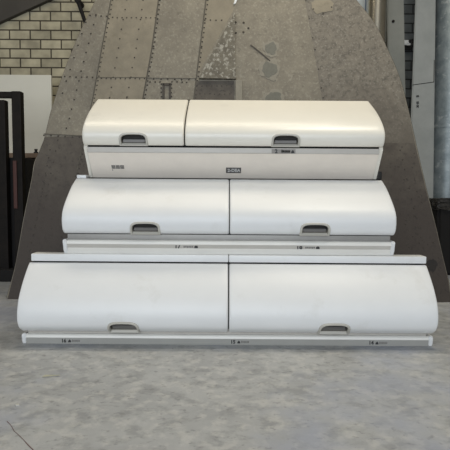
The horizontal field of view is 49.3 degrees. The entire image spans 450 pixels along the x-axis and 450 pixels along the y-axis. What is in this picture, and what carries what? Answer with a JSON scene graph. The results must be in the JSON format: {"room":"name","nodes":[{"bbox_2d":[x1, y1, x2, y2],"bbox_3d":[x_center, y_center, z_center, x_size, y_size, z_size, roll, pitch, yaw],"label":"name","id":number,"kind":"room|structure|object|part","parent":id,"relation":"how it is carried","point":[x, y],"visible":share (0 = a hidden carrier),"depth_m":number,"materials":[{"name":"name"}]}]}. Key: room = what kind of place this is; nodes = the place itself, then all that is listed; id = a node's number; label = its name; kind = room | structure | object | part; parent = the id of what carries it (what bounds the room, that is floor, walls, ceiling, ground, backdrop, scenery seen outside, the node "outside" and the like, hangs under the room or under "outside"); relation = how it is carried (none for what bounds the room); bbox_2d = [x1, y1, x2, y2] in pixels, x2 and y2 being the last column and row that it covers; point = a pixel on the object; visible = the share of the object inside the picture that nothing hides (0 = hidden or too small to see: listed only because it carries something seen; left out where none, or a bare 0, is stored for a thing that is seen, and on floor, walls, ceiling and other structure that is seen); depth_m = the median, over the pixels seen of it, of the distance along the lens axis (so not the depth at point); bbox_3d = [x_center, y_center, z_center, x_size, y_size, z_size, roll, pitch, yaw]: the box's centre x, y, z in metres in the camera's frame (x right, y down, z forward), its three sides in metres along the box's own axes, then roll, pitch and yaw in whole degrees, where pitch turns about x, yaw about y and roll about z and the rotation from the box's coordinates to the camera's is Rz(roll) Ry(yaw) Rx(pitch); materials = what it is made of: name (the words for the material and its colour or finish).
{"room":"warehouse","nodes":[
{"label":"warehouse","id":0,"kind":"room"},
{"bbox_2d":[0,0,414,116],"bbox_3d":[0.013,-1.924,5.377,8.600,4.600,0.200,0,4,0],"label":"wall","id":1,"kind":"structure","parent":0,"point":[41,40],"depth_m":5.27,"materials":[{"name":"beige brick"}]},
{"bbox_2d":[0,0,52,23],"bbox_3d":[-2.101,-2.884,5.176,3.690,2.452,0.055,0,4,0],"label":"panel","id":2,"kind":"object","parent":1,"relation":"attached to","point":[9,9],"visible":1,"depth_m":5.19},
{"bbox_2d":[74,0,85,22],"bbox_3d":[-1.420,-2.006,5.190,0.296,0.736,0.162,0,4,0],"label":"diagonal brace","id":3,"kind":"object","parent":1,"relation":"attached to","point":[79,3],"visible":0.39,"depth_m":5.10,"materials":[{"name":"black metal"}]},
{"bbox_2d":[404,38,413,49],"bbox_3d":[1.944,-1.930,5.216,0.125,0.110,0.117,0,4,0],"label":"clip","id":4,"kind":"object","parent":1,"relation":"attached to","point":[408,43],"visible":0.74,"depth_m":5.18,"materials":[{"name":"white plastic"}]},
{"bbox_2d":[0,275,449,449],"bbox_3d":[-0.005,0.783,0.607,8.600,0.120,10.100,0,4,0],"label":"floor","id":5,"kind":"structure","parent":0,"point":[101,396],"depth_m":1.83,"materials":[{"name":"concrete"}]},
{"bbox_2d":[0,91,34,281],"bbox_3d":[-2.071,-0.332,4.293,0.830,1.549,0.670,0,4,0],"label":"metal rack","id":6,"kind":"object","parent":5,"relation":"on","point":[15,172],"visible":0.73,"depth_m":4.01,"materials":[{"name":"metal"}]},
{"bbox_3d":[-2.019,-1.060,3.991,0.724,0.047,0.060,0,4,0],"label":"rail","id":7,"kind":"part","parent":6,"relation":"part of","materials":[{"name":"metal"}]},
{"bbox_3d":[-1.832,-0.277,4.046,0.090,1.479,0.070,0,4,0],"label":"post","id":8,"kind":"part","parent":6,"relation":"part of","materials":[{"name":"metal"}]},
{"bbox_3d":[-1.694,-0.311,4.044,0.075,1.549,0.070,0,4,0],"label":"post","id":9,"kind":"part","parent":6,"relation":"part of","materials":[{"name":"metal"}]},
{"bbox_3d":[-2.073,-0.122,4.363,0.830,0.920,0.520,0,4,0],"label":"panel","id":10,"kind":"part","parent":6,"relation":"part of","materials":[{"name":"black metal"}]},
{"bbox_2d":[9,153,37,158],"bbox_3d":[-2.461,-0.166,5.057,1.500,1.104,0.650,0,4,0],"label":"workbench","id":11,"kind":"object","parent":5,"relation":"on","point":[27,155],"visible":0.02,"depth_m":4.70,"materials":[{"name":"brown wood"}]},
{"bbox_2d":[0,75,52,152],"bbox_3d":[-2.295,-1.110,4.952,1.100,0.796,0.035,0,4,0],"label":"board","id":12,"kind":"object","parent":11,"relation":"on","point":[37,89],"visible":0.45,"depth_m":4.93,"materials":[{"name":"white"}]},
{"bbox_2d":[17,252,437,345],"bbox_3d":[0.013,0.361,2.610,2.024,0.436,0.565,0,4,0],"label":"bin","id":13,"kind":"object","parent":5,"relation":"on","point":[65,298],"visible":1,"depth_m":2.39,"materials":[{"name":"white plastic"}]},
{"bbox_3d":[-0.490,0.358,2.421,1.011,0.321,0.178,0,4,0],"label":"door","id":14,"kind":"part","parent":13,"relation":"part of","materials":[{"name":"white plastic"}]},
{"bbox_3d":[-0.490,0.495,2.372,0.155,0.069,0.070,0,4,0],"label":"handle","id":15,"kind":"part","parent":13,"relation":"part of","materials":[{"name":"grey plastic"}]},
{"bbox_3d":[0.012,0.566,2.450,2.010,0.050,0.073,0,4,0],"label":"rail","id":16,"kind":"part","parent":13,"relation":"part of","materials":[{"name":"metal"}]},
{"bbox_2d":[62,175,395,255],"bbox_3d":[0.021,-0.069,2.727,1.689,0.406,0.549,0,4,0],"label":"bin","id":17,"kind":"object","parent":13,"relation":"on","point":[100,215],"visible":1,"depth_m":2.50,"materials":[{"name":"white plastic"}]},
{"bbox_3d":[-0.401,-0.104,2.588,0.845,0.283,0.261,0,4,0],"label":"door","id":18,"kind":"part","parent":17,"relation":"part of","materials":[{"name":"white plastic"}]},
{"bbox_3d":[-0.404,0.016,2.484,0.155,0.069,0.052,0,4,0],"label":"handle","id":19,"kind":"part","parent":17,"relation":"part of","materials":[{"name":"grey plastic"}]},
{"bbox_3d":[0.020,0.114,2.518,1.669,0.071,0.072,0,4,0],"label":"rail","id":20,"kind":"part","parent":17,"relation":"part of","materials":[{"name":"metal"}]},
{"bbox_2d":[82,99,384,179],"bbox_3d":[0.046,-0.504,2.833,1.616,0.472,0.476,0,4,0],"label":"bin","id":21,"kind":"object","parent":17,"relation":"on","point":[122,138],"visible":1,"depth_m":2.67,"materials":[{"name":"beige plastic"}]},
{"bbox_3d":[-0.752,-0.510,2.846,0.019,0.470,0.450,0,4,0],"label":"panel","id":22,"kind":"part","parent":21,"relation":"part of","materials":[{"name":"beige plastic"}]},
{"bbox_2d":[111,165,123,168],"bbox_3d":[-0.594,-0.318,2.720,0.069,0.028,0.022,0,4,0],"label":"label","id":23,"kind":"object","parent":21,"relation":"attached to","point":[112,166],"depth_m":2.72,"materials":[{"name":"grey"}]},
{"bbox_3d":[-0.489,-0.458,2.624,0.155,0.070,0.051,0,4,0],"label":"handle","id":24,"kind":"part","parent":21,"relation":"part of","materials":[{"name":"grey plastic"}]},
{"bbox_3d":[-0.490,-0.587,2.768,0.542,0.297,0.341,0,4,0],"label":"door","id":25,"kind":"part","parent":21,"relation":"part of","materials":[{"name":"beige plastic"}]},
{"bbox_3d":[0.047,-0.304,2.727,0.084,0.030,0.023,0,4,0],"label":"number plate","id":26,"kind":"part","parent":21,"relation":"part of","materials":[{"name":"grey plastic"}]},
{"bbox_3d":[0.321,-0.582,2.768,1.068,0.297,0.341,0,4,0],"label":"door","id":27,"kind":"part","parent":21,"relation":"part of","materials":[{"name":"beige plastic"}]},
{"bbox_3d":[0.325,-0.453,2.624,0.155,0.070,0.051,0,4,0],"label":"handle","id":28,"kind":"part","parent":21,"relation":"part of","materials":[{"name":"grey plastic"}]},
{"bbox_3d":[0.844,-0.499,2.846,0.019,0.470,0.450,0,4,0],"label":"panel","id":29,"kind":"part","parent":21,"relation":"part of","materials":[{"name":"beige plastic"}]},
{"bbox_3d":[0.445,-0.098,2.588,0.840,0.283,0.261,0,4,0],"label":"door","id":30,"kind":"part","parent":17,"relation":"part of","materials":[{"name":"white plastic"}]},
{"bbox_3d":[0.456,0.022,2.484,0.155,0.069,0.052,0,4,0],"label":"handle","id":31,"kind":"part","parent":17,"relation":"part of","materials":[{"name":"grey plastic"}]},
{"bbox_2d":[374,171,381,179],"bbox_3d":[0.874,-0.285,2.837,0.042,0.052,0.100,0,4,0],"label":"foam block","id":32,"kind":"object","parent":17,"relation":"on","point":[379,175],"visible":0.39,"depth_m":2.79,"materials":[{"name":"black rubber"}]},
{"bbox_3d":[0.521,0.365,2.421,1.002,0.321,0.178,0,4,0],"label":"door","id":33,"kind":"part","parent":13,"relation":"part of","materials":[{"name":"white plastic"}]},
{"bbox_3d":[0.527,0.502,2.372,0.155,0.069,0.070,0,4,0],"label":"handle","id":34,"kind":"part","parent":13,"relation":"part of","materials":[{"name":"grey plastic"}]},
{"bbox_2d":[7,0,449,301],"bbox_3d":[0.041,-0.909,3.500,3.093,2.868,0.429,0,4,0],"label":"panel","id":35,"kind":"object","parent":5,"relation":"on","point":[312,50],"visible":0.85,"depth_m":3.47,"materials":[{"name":"grey metal"}]},
{"bbox_3d":[-0.412,-0.947,3.465,0.062,0.112,0.022,0,4,0],"label":"hatch frame","id":36,"kind":"part","parent":35,"relation":"part of","materials":[{"name":"grey metal"}]},
{"bbox_3d":[-0.090,-0.774,3.459,0.310,0.493,0.066,0,4,0],"label":"recess plate","id":37,"kind":"part","parent":35,"relation":"part of","materials":[{"name":"grey metal"}]},
{"bbox_3d":[-0.051,-1.269,3.473,0.262,0.479,0.088,0,4,0],"label":"flaking plate","id":38,"kind":"part","parent":35,"relation":"part of","materials":[{"name":"paint"}]},
{"bbox_2d":[262,61,277,77],"bbox_3d":[0.318,-1.104,3.476,0.111,0.118,0.018,0,4,0],"label":"patch","id":39,"kind":"object","parent":35,"relation":"attached to","point":[269,68],"depth_m":3.47,"materials":[{"name":"grey paint"}]},
{"bbox_2d":[265,42,276,54],"bbox_3d":[0.326,-1.256,3.484,0.082,0.094,0.015,0,4,0],"label":"patch","id":40,"kind":"object","parent":35,"relation":"attached to","point":[270,47],"depth_m":3.48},
{"bbox_2d":[265,92,280,99],"bbox_3d":[0.340,-0.897,3.465,0.118,0.090,0.015,0,4,0],"label":"patch","id":41,"kind":"object","parent":35,"relation":"attached to","point":[268,95],"depth_m":3.46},
{"bbox_2d":[357,0,367,11],"bbox_3d":[1.219,-1.137,5.004,0.459,3.100,0.035,0,4,0],"label":"panel","id":42,"kind":"object","parent":5,"relation":"on","point":[364,3],"visible":0.02,"depth_m":4.91,"materials":[{"name":"grey metal"}]},
{"bbox_2d":[367,0,386,43],"bbox_3d":[1.442,-1.166,4.728,0.179,3.200,0.179,0,4,0],"label":"tube","id":43,"kind":"object","parent":5,"relation":"on","point":[377,9],"visible":0.02,"depth_m":4.59,"materials":[{"name":"metal"}]},
{"bbox_2d":[386,0,404,92],"bbox_3d":[1.752,-1.132,4.987,0.251,3.100,0.238,0,4,0],"label":"panel","id":44,"kind":"object","parent":5,"relation":"on","point":[395,44],"visible":0.34,"depth_m":4.95,"materials":[{"name":"metal"}]},
{"bbox_2d":[411,0,435,197],"bbox_3d":[1.938,-1.121,4.855,0.298,3.100,0.286,0,4,0],"label":"panel","id":45,"kind":"object","parent":5,"relation":"on","point":[423,72],"visible":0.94,"depth_m":4.84,"materials":[{"name":"grey metal"}]},
{"bbox_2d":[429,198,449,274],"bbox_3d":[2.179,0.102,4.566,0.576,0.704,0.342,0,4,0],"label":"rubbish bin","id":46,"kind":"object","parent":5,"relation":"on","point":[440,207],"visible":0.48,"depth_m":4.43,"materials":[{"name":"plastic"}]},
{"bbox_2d":[433,0,449,197],"bbox_3d":[2.352,-1.139,5.151,0.351,3.100,0.351,0,4,0],"label":"duct","id":47,"kind":"object","parent":5,"relation":"on","point":[441,177],"visible":0.48,"depth_m":5.04,"materials":[{"name":"silver metal"}]}
]}

